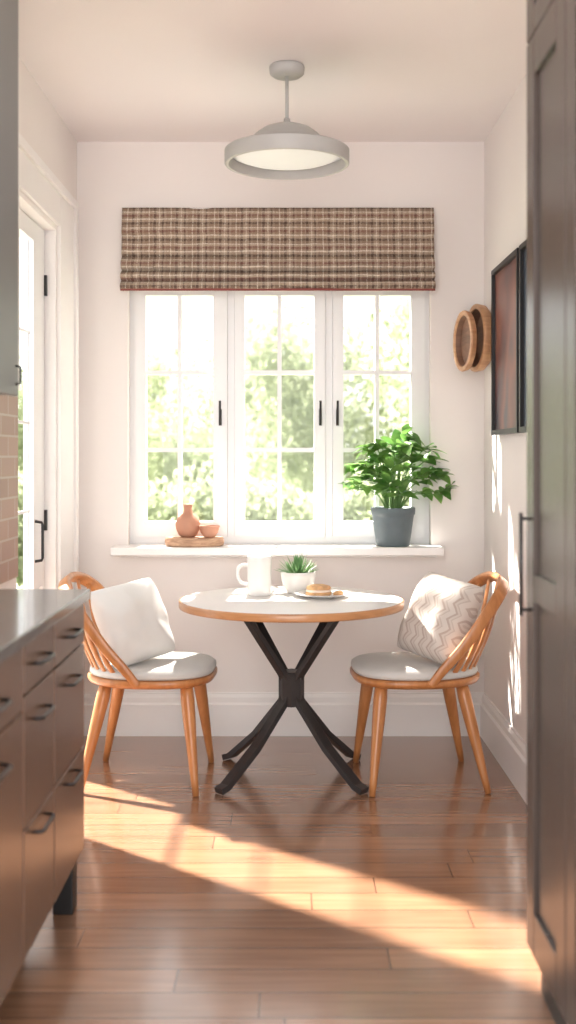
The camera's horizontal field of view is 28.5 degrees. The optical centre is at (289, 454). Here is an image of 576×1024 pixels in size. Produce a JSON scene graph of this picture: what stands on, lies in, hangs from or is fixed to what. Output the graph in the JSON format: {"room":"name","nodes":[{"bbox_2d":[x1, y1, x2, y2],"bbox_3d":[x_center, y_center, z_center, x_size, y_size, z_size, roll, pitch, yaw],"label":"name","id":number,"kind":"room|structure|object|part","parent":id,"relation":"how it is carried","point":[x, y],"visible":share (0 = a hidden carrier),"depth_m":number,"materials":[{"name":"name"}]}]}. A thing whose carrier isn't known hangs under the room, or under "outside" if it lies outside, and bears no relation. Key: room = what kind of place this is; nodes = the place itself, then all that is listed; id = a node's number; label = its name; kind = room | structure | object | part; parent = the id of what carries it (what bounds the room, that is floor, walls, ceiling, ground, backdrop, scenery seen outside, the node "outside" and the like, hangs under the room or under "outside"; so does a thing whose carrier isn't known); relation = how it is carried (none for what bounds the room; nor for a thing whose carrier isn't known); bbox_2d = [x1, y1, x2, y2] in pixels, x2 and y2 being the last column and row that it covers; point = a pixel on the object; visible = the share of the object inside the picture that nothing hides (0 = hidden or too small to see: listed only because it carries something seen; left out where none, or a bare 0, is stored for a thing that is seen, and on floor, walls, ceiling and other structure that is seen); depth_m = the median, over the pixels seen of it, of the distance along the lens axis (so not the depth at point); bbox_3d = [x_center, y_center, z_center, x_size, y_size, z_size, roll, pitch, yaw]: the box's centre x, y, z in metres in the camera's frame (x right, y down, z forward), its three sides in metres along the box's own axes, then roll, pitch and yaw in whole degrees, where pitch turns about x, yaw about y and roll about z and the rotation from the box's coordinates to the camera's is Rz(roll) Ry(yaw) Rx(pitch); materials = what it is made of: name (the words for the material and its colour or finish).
{"room":"kitchen breakfast nook","nodes":[
{"label":"kitchen breakfast nook","id":0,"kind":"room"},
{"bbox_2d":[0,56,76,588],"bbox_3d":[-1.091,-0.080,3.745,0.120,2.872,3.490,0,0,0],"label":"wall","id":1,"kind":"structure","parent":0,"point":[40,125],"depth_m":4.76,"materials":[{"name":"paint"}]},
{"bbox_2d":[0,395,17,584],"bbox_3d":[-1.025,0.116,3.175,0.012,0.680,2.150,0,0,0],"label":"backsplash","id":2,"kind":"structure","parent":1,"relation":"attached to","point":[8,404],"depth_m":4.11,"materials":[{"name":"ceramic"}]},
{"bbox_2d":[0,0,21,395],"bbox_3d":[-0.909,-0.779,2.735,0.218,1.204,1.370,0,0,0],"label":"upper cabinet","id":3,"kind":"object","parent":1,"relation":"attached to","point":[9,365],"visible":1,"depth_m":3.30,"materials":[{"name":"grey wood"}]},
{"bbox_3d":[-0.810,-0.238,3.382,0.021,0.063,0.008,0,0,0],"label":"handle","id":4,"kind":"part","parent":3,"relation":"part of","materials":[{"name":"black metal"}]},
{"bbox_2d":[18,209,46,588],"bbox_3d":[-1.082,0.181,4.635,0.082,2.330,0.709,0,0,0],"label":"door","id":5,"kind":"structure","parent":1,"relation":"in","point":[32,235],"depth_m":4.79,"materials":[{"name":"white paint"}]},
{"bbox_3d":[-1.060,0.366,4.800,0.039,0.182,0.012,0,0,0],"label":"handle","id":6,"kind":"part","parent":5,"relation":"part of","materials":[{"name":"black metal"}]},
{"bbox_2d":[18,132,78,588],"bbox_3d":[-1.076,0.081,4.750,0.150,2.550,1.260,0,0,0],"label":"door frame","id":7,"kind":"structure","parent":1,"relation":"attached to","point":[37,182],"depth_m":5.02,"materials":[{"name":"white paint"}]},
{"bbox_2d":[18,0,527,141],"bbox_3d":[-0.045,-1.576,4.180,2.211,0.120,2.960,0,0,0],"label":"ceiling","id":8,"kind":"structure","parent":0,"point":[111,70],"depth_m":4.41,"materials":[{"name":"paint"}]},
{"bbox_2d":[224,60,348,179],"bbox_3d":[-0.012,-1.323,4.420,0.486,0.385,0.486,0,0,0],"label":"pendant lamp","id":9,"kind":"object","parent":8,"relation":"hanging from","point":[286,150],"visible":1,"depth_m":4.36,"materials":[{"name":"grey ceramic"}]},
{"bbox_3d":[-0.012,-1.208,4.420,0.486,0.153,0.486,0,0,0],"label":"lamp shade","id":10,"kind":"part","parent":9,"relation":"part of","materials":[{"name":"grey ceramic"}]},
{"bbox_3d":[-0.012,-1.376,4.420,0.013,0.200,0.013,0,0,0],"label":"rod","id":11,"kind":"part","parent":9,"relation":"part of","materials":[{"name":"grey ceramic"}]},
{"bbox_2d":[233,149,340,169],"bbox_3d":[-0.012,-1.158,4.420,0.440,0.026,0.440,0,0,0],"label":"diffuser","id":12,"kind":"object","parent":9,"relation":"attached to","point":[243,159],"depth_m":4.41,"materials":[{"name":"white glass"}]},
{"bbox_2d":[0,736,555,1023],"bbox_3d":[0.000,1.406,2.530,3.200,0.100,6.260,0,0,0],"label":"floor","id":13,"kind":"structure","parent":0,"point":[291,894],"depth_m":3.52,"materials":[{"name":"brown wood"}]},
{"bbox_2d":[0,648,22,1005],"bbox_3d":[-0.811,0.897,2.368,0.436,0.918,0.535,0,0,0],"label":"base cabinet","id":14,"kind":"object","parent":13,"relation":"on","point":[11,669],"visible":0.88,"depth_m":2.52,"materials":[{"name":"brown wood"}]},
{"bbox_3d":[-0.608,0.667,2.368,0.030,0.012,0.150,0,0,0],"label":"handle","id":15,"kind":"part","parent":14,"relation":"part of","materials":[{"name":"black metal"}]},
{"bbox_3d":[-0.608,0.527,2.368,0.030,0.012,0.150,0,0,0],"label":"handle","id":16,"kind":"part","parent":14,"relation":"part of","materials":[{"name":"black metal"}]},
{"bbox_3d":[-0.630,0.519,2.368,0.021,0.148,0.529,0,0,0],"label":"drawer","id":17,"kind":"part","parent":14,"relation":"part of","materials":[{"name":"brown wood"}]},
{"bbox_2d":[0,589,89,662],"bbox_3d":[-0.811,0.422,2.745,0.413,0.032,1.390,0,0,0],"label":"countertop","id":18,"kind":"structure","parent":14,"relation":"on","point":[25,614],"depth_m":2.96,"materials":[{"name":"stone"}]},
{"bbox_2d":[20,626,54,961],"bbox_3d":[-0.811,0.897,2.810,0.436,0.918,0.340,0,0,0],"label":"base cabinet","id":19,"kind":"object","parent":13,"relation":"on","point":[37,712],"visible":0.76,"depth_m":2.79,"materials":[{"name":"brown wood"}]},
{"bbox_3d":[-0.630,0.720,2.810,0.021,0.306,0.334,0,0,0],"label":"drawer","id":20,"kind":"part","parent":19,"relation":"part of","materials":[{"name":"brown wood"}]},
{"bbox_3d":[-0.630,1.031,2.810,0.021,0.304,0.334,0,0,0],"label":"drawer","id":21,"kind":"part","parent":19,"relation":"part of","materials":[{"name":"brown wood"}]},
{"bbox_3d":[-0.630,0.503,2.810,0.021,0.116,0.334,0,0,0],"label":"drawer","id":22,"kind":"part","parent":19,"relation":"part of","materials":[{"name":"brown wood"}]},
{"bbox_3d":[-0.608,0.911,2.810,0.030,0.012,0.150,0,0,0],"label":"handle","id":23,"kind":"part","parent":19,"relation":"part of","materials":[{"name":"black metal"}]},
{"bbox_3d":[-0.608,0.637,2.810,0.030,0.012,0.150,0,0,0],"label":"handle","id":24,"kind":"part","parent":19,"relation":"part of","materials":[{"name":"black metal"}]},
{"bbox_3d":[-0.608,0.504,2.810,0.030,0.012,0.150,0,0,0],"label":"handle","id":25,"kind":"part","parent":19,"relation":"part of","materials":[{"name":"black metal"}]},
{"bbox_2d":[51,604,83,914],"bbox_3d":[-0.811,0.897,3.203,0.436,0.918,0.435,0,0,0],"label":"base cabinet","id":26,"kind":"object","parent":13,"relation":"on","point":[68,669],"visible":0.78,"depth_m":3.19,"materials":[{"name":"brown wood"}]},
{"bbox_3d":[-0.670,1.274,3.375,0.060,0.165,0.070,0,0,0],"label":"leg","id":27,"kind":"part","parent":26,"relation":"part of","materials":[{"name":"black metal"}]},
{"bbox_3d":[-0.630,0.720,3.203,0.021,0.306,0.429,0,0,0],"label":"drawer","id":28,"kind":"part","parent":26,"relation":"part of","materials":[{"name":"brown wood"}]},
{"bbox_3d":[-0.630,1.031,3.203,0.021,0.304,0.429,0,0,0],"label":"drawer","id":29,"kind":"part","parent":26,"relation":"part of","materials":[{"name":"brown wood"}]},
{"bbox_3d":[-0.630,0.503,3.203,0.021,0.116,0.429,0,0,0],"label":"drawer","id":30,"kind":"part","parent":26,"relation":"part of","materials":[{"name":"brown wood"}]},
{"bbox_3d":[-0.608,0.911,3.203,0.030,0.012,0.150,0,0,0],"label":"handle","id":31,"kind":"part","parent":26,"relation":"part of","materials":[{"name":"black metal"}]},
{"bbox_3d":[-0.608,0.637,3.203,0.030,0.012,0.150,0,0,0],"label":"handle","id":32,"kind":"part","parent":26,"relation":"part of","materials":[{"name":"black metal"}]},
{"bbox_3d":[-0.608,0.504,3.203,0.030,0.012,0.150,0,0,0],"label":"handle","id":33,"kind":"part","parent":26,"relation":"part of","materials":[{"name":"black metal"}]},
{"bbox_2d":[58,572,216,796],"bbox_3d":[-0.633,0.927,4.768,0.648,0.862,0.552,0,0,3],"label":"dining chair","id":34,"kind":"object","parent":13,"relation":"on","point":[184,671],"visible":0.7,"depth_m":4.57,"materials":[{"name":"orange wood"}]},
{"bbox_3d":[-0.788,1.141,4.574,0.056,0.434,0.160,0,0,44],"label":"leg","id":35,"kind":"part","parent":34,"relation":"part of","materials":[{"name":"orange wood"}]},
{"bbox_3d":[-0.769,0.713,4.775,0.376,0.435,0.552,0,0,3],"label":"backrest","id":36,"kind":"part","parent":34,"relation":"part of","materials":[{"name":"orange wood"}]},
{"bbox_3d":[-0.767,1.141,4.976,0.056,0.434,0.160,0,0,-38],"label":"leg","id":37,"kind":"part","parent":34,"relation":"part of","materials":[{"name":"orange wood"}]},
{"bbox_2d":[91,578,174,665],"bbox_3d":[-0.649,0.691,4.699,0.227,0.337,0.342,0,0,39],"label":"throw pillow","id":38,"kind":"object","parent":34,"relation":"on","point":[132,617],"visible":0.93,"depth_m":4.61,"materials":[{"name":"white fabric"}]},
{"bbox_3d":[-0.575,0.920,4.764,0.532,0.035,0.512,0,0,3],"label":"seat","id":39,"kind":"part","parent":34,"relation":"part of","materials":[{"name":"orange wood"}]},
{"bbox_3d":[-0.396,1.141,4.550,0.056,0.432,0.135,0,0,-35],"label":"leg","id":40,"kind":"part","parent":34,"relation":"part of","materials":[{"name":"orange wood"}]},
{"bbox_3d":[-0.374,1.141,4.959,0.056,0.432,0.135,0,0,41],"label":"leg","id":41,"kind":"part","parent":34,"relation":"part of","materials":[{"name":"orange wood"}]},
{"bbox_2d":[179,586,403,794],"bbox_3d":[0.006,0.980,4.790,0.948,0.748,0.948,0,0,0],"label":"dining table","id":42,"kind":"object","parent":13,"relation":"on","point":[234,604],"visible":0.92,"depth_m":4.66,"materials":[{"name":"brown wood"}]},
{"bbox_3d":[-0.145,1.165,4.926,0.385,0.377,0.050,0,0,42],"label":"leg","id":43,"kind":"part","parent":42,"relation":"part of","materials":[{"name":"grey metal"}]},
{"bbox_3d":[-0.145,1.165,4.654,0.317,0.377,0.292,0,0,0],"label":"leg","id":44,"kind":"part","parent":42,"relation":"part of","materials":[{"name":"grey metal"}]},
{"bbox_2d":[236,555,271,596],"bbox_3d":[-0.147,0.521,4.890,0.144,0.169,0.110,0,0,-35],"label":"mug","id":45,"kind":"object","parent":42,"relation":"on","point":[259,581],"visible":1,"depth_m":4.86,"materials":[{"name":"white ceramic"}]},
{"bbox_3d":[-0.207,0.516,4.896,0.056,0.098,0.016,0,0,-11],"label":"handle","id":46,"kind":"part","parent":45,"relation":"part of","materials":[{"name":"white ceramic"}]},
{"bbox_2d":[277,553,317,593],"bbox_3d":[0.030,0.518,4.984,0.204,0.176,0.220,0,0,0],"label":"potted succulent","id":47,"kind":"object","parent":42,"relation":"on","point":[294,578],"visible":0.92,"depth_m":4.93,"materials":[{"name":"green plant"}]},
{"bbox_2d":[294,590,349,598],"bbox_3d":[0.135,0.596,4.830,0.240,0.020,0.240,0,0,0],"label":"plate","id":48,"kind":"object","parent":42,"relation":"on","point":[301,592],"visible":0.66,"depth_m":4.79,"materials":[{"name":"white ceramic"}]},
{"bbox_2d":[306,584,331,595],"bbox_3d":[0.122,0.575,4.835,0.111,0.047,0.106,0,0,0],"label":"pastry","id":49,"kind":"object","parent":48,"relation":"on","point":[314,589],"visible":0.95,"depth_m":4.80,"materials":[{"name":"orange food"}]},
{"bbox_3d":[0.122,0.561,4.835,0.107,0.021,0.102,0,0,0],"label":"lid","id":50,"kind":"part","parent":49,"relation":"part of","materials":[{"name":"orange food"}]},
{"bbox_2d":[333,590,342,595],"bbox_3d":[0.204,0.584,4.800,0.043,0.021,0.044,0,0,22],"label":"biscuit","id":51,"kind":"object","parent":48,"relation":"on","point":[339,592],"visible":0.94,"depth_m":4.79,"materials":[{"name":"orange food"}]},
{"bbox_3d":[0.157,1.165,4.654,0.317,0.377,0.292,0,0,0],"label":"leg","id":52,"kind":"part","parent":42,"relation":"part of","materials":[{"name":"grey metal"}]},
{"bbox_3d":[0.157,1.165,4.926,0.385,0.377,0.050,0,0,-42],"label":"leg","id":53,"kind":"part","parent":42,"relation":"part of","materials":[{"name":"grey metal"}]},
{"bbox_2d":[350,571,508,796],"bbox_3d":[0.580,0.927,4.768,0.648,0.862,0.552,0,0,-4],"label":"dining chair","id":54,"kind":"object","parent":13,"relation":"on","point":[383,671],"visible":0.79,"depth_m":4.56,"materials":[{"name":"orange wood"}]},
{"bbox_3d":[0.318,1.141,4.955,0.056,0.432,0.135,0,0,-42],"label":"leg","id":55,"kind":"part","parent":54,"relation":"part of","materials":[{"name":"orange wood"}]},
{"bbox_3d":[0.347,1.141,4.547,0.056,0.432,0.135,0,0,34],"label":"leg","id":56,"kind":"part","parent":54,"relation":"part of","materials":[{"name":"orange wood"}]},
{"bbox_3d":[0.522,0.920,4.764,0.532,0.035,0.512,0,0,-4],"label":"seat","id":57,"kind":"part","parent":54,"relation":"part of","materials":[{"name":"orange wood"}]},
{"bbox_2d":[397,571,483,667],"bbox_3d":[0.624,0.677,4.701,0.235,0.361,0.353,0,0,-39],"label":"throw pillow","id":58,"kind":"object","parent":54,"relation":"on","point":[442,610],"visible":0.91,"depth_m":4.61,"materials":[{"name":"fabric"}]},
{"bbox_3d":[0.710,1.141,4.979,0.056,0.434,0.160,0,0,37],"label":"leg","id":59,"kind":"part","parent":54,"relation":"part of","materials":[{"name":"orange wood"}]},
{"bbox_3d":[0.716,0.713,4.778,0.376,0.435,0.552,0,0,-4],"label":"backrest","id":60,"kind":"part","parent":54,"relation":"part of","materials":[{"name":"orange wood"}]},
{"bbox_3d":[0.738,1.141,4.578,0.056,0.434,0.160,0,0,-45],"label":"leg","id":61,"kind":"part","parent":54,"relation":"part of","materials":[{"name":"orange wood"}]},
{"bbox_2d":[519,0,575,1023],"bbox_3d":[0.758,-0.019,2.490,0.359,2.750,0.820,0,0,0],"label":"tall cabinet","id":62,"kind":"object","parent":13,"relation":"on","point":[551,24],"visible":1,"depth_m":2.66,"materials":[{"name":"brown wood"}]},
{"bbox_3d":[0.592,0.276,2.867,0.026,0.260,0.010,0,0,0],"label":"handle","id":63,"kind":"part","parent":62,"relation":"part of","materials":[{"name":"grey metal"}]},
{"bbox_3d":[0.615,-1.219,2.693,0.021,0.340,0.407,0,0,0],"label":"door","id":64,"kind":"part","parent":62,"relation":"part of","materials":[{"name":"wood"}]},
{"bbox_3d":[0.615,0.101,2.693,0.021,2.290,0.407,0,0,0],"label":"door","id":65,"kind":"part","parent":62,"relation":"part of","materials":[{"name":"wood"}]},
{"bbox_3d":[0.615,0.101,2.284,0.021,2.290,0.401,0,0,0],"label":"door","id":66,"kind":"part","parent":62,"relation":"part of","materials":[{"name":"wood"}]},
{"bbox_2d":[77,142,483,691],"bbox_3d":[-0.045,-0.080,5.575,2.211,2.872,0.170,0,0,0],"label":"wall","id":67,"kind":"structure","parent":0,"point":[447,178],"depth_m":5.49,"materials":[{"name":"paint"}]},
{"bbox_2d":[111,544,443,557],"bbox_3d":[-0.060,0.465,5.445,1.570,0.058,0.220,0,0,0],"label":"windowsill","id":68,"kind":"object","parent":67,"relation":"attached to","point":[132,550],"visible":1,"depth_m":5.33,"materials":[{"name":"white paint"}]},
{"bbox_2d":[165,536,223,546],"bbox_3d":[-0.459,0.415,5.445,0.284,0.042,0.204,0,0,0],"label":"serving board","id":69,"kind":"object","parent":68,"relation":"on","point":[171,541],"visible":0.91,"depth_m":5.36,"materials":[{"name":"brown wood"}]},
{"bbox_2d":[175,504,199,536],"bbox_3d":[-0.490,0.315,5.445,0.120,0.158,0.120,0,0,0],"label":"vase","id":70,"kind":"object","parent":69,"relation":"on","point":[187,524],"visible":1,"depth_m":5.40,"materials":[{"name":"ceramic"}]},
{"bbox_2d":[199,525,219,537],"bbox_3d":[-0.385,0.365,5.410,0.102,0.057,0.102,0,0,0],"label":"bowl","id":71,"kind":"object","parent":69,"relation":"on","point":[208,531],"visible":1,"depth_m":5.38,"materials":[{"name":"ceramic"}]},
{"bbox_2d":[338,424,458,546],"bbox_3d":[0.517,0.142,5.386,0.579,0.588,0.326,0,0,0],"label":"potted plant","id":72,"kind":"object","parent":68,"relation":"on","point":[393,523],"visible":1,"depth_m":5.38,"materials":[{"name":"green plant"}]},
{"bbox_3d":[0.494,0.343,5.442,0.213,0.185,0.213,0,0,0],"label":"pot","id":73,"kind":"part","parent":72,"relation":"part of","materials":[{"name":"stone"}]},
{"bbox_2d":[120,208,435,290],"bbox_3d":[-0.058,-0.984,5.427,1.496,0.406,0.124,0,0,0],"label":"blind","id":74,"kind":"object","parent":67,"relation":"attached to","point":[163,249],"visible":1,"depth_m":5.42,"materials":[{"name":"fabric"}]},
{"bbox_2d":[130,291,428,543],"bbox_3d":[-0.051,-0.195,5.572,1.467,1.298,0.136,0,0,0],"label":"window","id":75,"kind":"structure","parent":67,"relation":"in","point":[328,526],"depth_m":5.55,"materials":[{"name":"white paint"}]},
{"bbox_3d":[-0.531,-0.211,5.584,0.447,1.224,0.072,0,0,0],"label":"sash","id":76,"kind":"part","parent":75,"relation":"part of","materials":[{"name":"white paint"}]},
{"bbox_3d":[-0.341,-0.204,5.526,0.014,0.121,0.044,0,0,0],"label":"handle","id":77,"kind":"part","parent":75,"relation":"part of","materials":[{"name":"black metal"}]},
{"bbox_3d":[-0.049,-0.211,5.584,0.442,1.224,0.072,0,0,0],"label":"sash","id":78,"kind":"part","parent":75,"relation":"part of","materials":[{"name":"white paint"}]},
{"bbox_3d":[0.148,-0.204,5.526,0.014,0.121,0.044,0,0,0],"label":"handle","id":79,"kind":"part","parent":75,"relation":"part of","materials":[{"name":"black metal"}]},
{"bbox_3d":[0.232,-0.204,5.526,0.014,0.121,0.044,0,0,0],"label":"handle","id":80,"kind":"part","parent":75,"relation":"part of","materials":[{"name":"black metal"}]},
{"bbox_3d":[0.435,-0.211,5.584,0.452,1.224,0.072,0,0,0],"label":"sash","id":81,"kind":"part","parent":75,"relation":"part of","materials":[{"name":"white paint"}]},
{"bbox_2d":[84,692,483,735],"bbox_3d":[-0.045,1.252,5.479,1.971,0.208,0.022,0,0,0],"label":"baseboard","id":82,"kind":"structure","parent":67,"relation":"attached to","point":[141,713],"depth_m":5.47,"materials":[{"name":"white paint"}]},
{"bbox_2d":[281,570,315,593],"bbox_3d":[0.036,0.559,4.985,0.155,0.094,0.155,0,0,0],"label":"pot","id":83,"kind":"object","parent":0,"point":[292,580],"depth_m":4.93,"materials":[{"name":"white ceramic"}]},
{"bbox_2d":[484,74,526,743],"bbox_3d":[1.000,-0.080,3.745,0.120,2.872,3.490,0,0,0],"label":"wall","id":84,"kind":"structure","parent":0,"point":[505,146],"depth_m":4.95,"materials":[{"name":"paint"}]},
{"bbox_2d":[453,310,476,371],"bbox_3d":[0.819,-0.529,5.267,0.042,0.284,0.284,0,0,-9],"label":"basket","id":85,"kind":"object","parent":84,"relation":"attached to","point":[465,330],"visible":1,"depth_m":5.30,"materials":[{"name":"brown wood"}]},
{"bbox_2d":[469,304,490,371],"bbox_3d":[0.889,-0.544,5.275,0.066,0.316,0.316,0,0,-8],"label":"basket","id":86,"kind":"object","parent":84,"relation":"attached to","point":[481,314],"visible":0.69,"depth_m":5.19,"materials":[{"name":"brown wood"}]},
{"bbox_2d":[480,693,526,803],"bbox_3d":[0.929,1.252,4.194,0.022,0.208,2.548,0,0,0],"label":"baseboard","id":87,"kind":"structure","parent":84,"relation":"attached to","point":[506,745],"depth_m":4.85,"materials":[{"name":"white paint"}]},
{"bbox_2d":[491,248,518,434],"bbox_3d":[0.922,-0.459,4.820,0.033,0.740,0.580,0,0,0],"label":"framed picture","id":88,"kind":"object","parent":84,"relation":"attached to","point":[505,276],"visible":0.8,"depth_m":4.85,"materials":[{"name":"black metal"}]},
{"bbox_2d":[495,258,515,429],"bbox_3d":[0.929,-0.459,4.820,0.015,0.696,0.536,0,0,0],"label":"artwork","id":89,"kind":"object","parent":88,"relation":"attached to","point":[505,272],"depth_m":4.85},
{"bbox_2d":[519,239,526,432],"bbox_3d":[0.922,-0.459,4.220,0.033,0.740,0.540,0,0,0],"label":"framed picture","id":90,"kind":"object","parent":84,"relation":"attached to","point":[523,246],"visible":0.26,"depth_m":4.47,"materials":[{"name":"black metal"}]},
{"bbox_2d":[524,248,526,425],"bbox_3d":[0.929,-0.459,4.220,0.015,0.696,0.496,0,0,0],"label":"artwork","id":91,"kind":"object","parent":90,"relation":"attached to","point":[525,249],"depth_m":4.44},
{"label":"outside","id":92,"kind":"structure","parent":0,"visible":0},
{"bbox_2d":[16,493,346,588],"bbox_3d":[0.000,2.006,32.900,60.000,0.100,54.200,0,0,0],"label":"lawn","id":93,"kind":"structure","parent":92,"point":[20,587],"depth_m":46.70,"materials":[{"name":"green plant"}]},
{"bbox_2d":[18,355,22,544],"bbox_3d":[-4.860,-0.217,20.844,3.293,4.325,3.374,0,0,-34],"label":"tree","id":94,"kind":"object","parent":93,"relation":"on","point":[20,392],"visible":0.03,"depth_m":20.14,"materials":[{"name":"green plant"}]},
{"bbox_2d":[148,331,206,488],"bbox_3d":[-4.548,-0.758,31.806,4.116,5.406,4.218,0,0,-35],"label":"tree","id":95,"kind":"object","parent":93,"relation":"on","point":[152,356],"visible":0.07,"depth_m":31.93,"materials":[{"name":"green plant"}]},
{"bbox_2d":[148,375,212,518],"bbox_3d":[-1.899,0.331,17.987,2.432,3.228,2.668,0,0,0],"label":"tree","id":96,"kind":"object","parent":93,"relation":"on","point":[169,460],"visible":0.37,"depth_m":17.19,"materials":[{"name":"green plant"}]},
{"bbox_2d":[16,456,409,588],"bbox_3d":[0.019,0.976,14.210,12.933,2.005,1.647,0,0,0],"label":"hedge","id":97,"kind":"object","parent":93,"relation":"on","point":[267,510],"visible":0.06,"depth_m":13.99,"materials":[{"name":"green plant"}]},
{"bbox_2d":[157,298,313,518],"bbox_3d":[-0.903,-0.919,27.977,4.316,5.726,4.734,0,0,9],"label":"tree","id":98,"kind":"object","parent":93,"relation":"on","point":[248,397],"visible":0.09,"depth_m":26.84,"materials":[{"name":"green plant"}]},
{"bbox_2d":[245,303,409,520],"bbox_3d":[0.622,-0.488,21.166,3.704,4.865,3.796,0,0,4],"label":"tree","id":99,"kind":"object","parent":93,"relation":"on","point":[298,463],"visible":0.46,"depth_m":20.39,"materials":[{"name":"green plant"}]},
{"bbox_2d":[345,298,409,444],"bbox_3d":[3.090,-0.658,16.981,3.923,5.206,4.304,0,0,31],"label":"tree","id":100,"kind":"object","parent":93,"relation":"on","point":[403,395],"visible":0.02,"depth_m":16.86,"materials":[{"name":"green plant"}]},
{"bbox_2d":[386,298,409,478],"bbox_3d":[5.029,-1.570,28.125,5.351,7.027,5.483,0,0,42],"label":"tree","id":101,"kind":"object","parent":93,"relation":"on","point":[407,317],"visible":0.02,"depth_m":28.02,"materials":[{"name":"green plant"}]}
]}

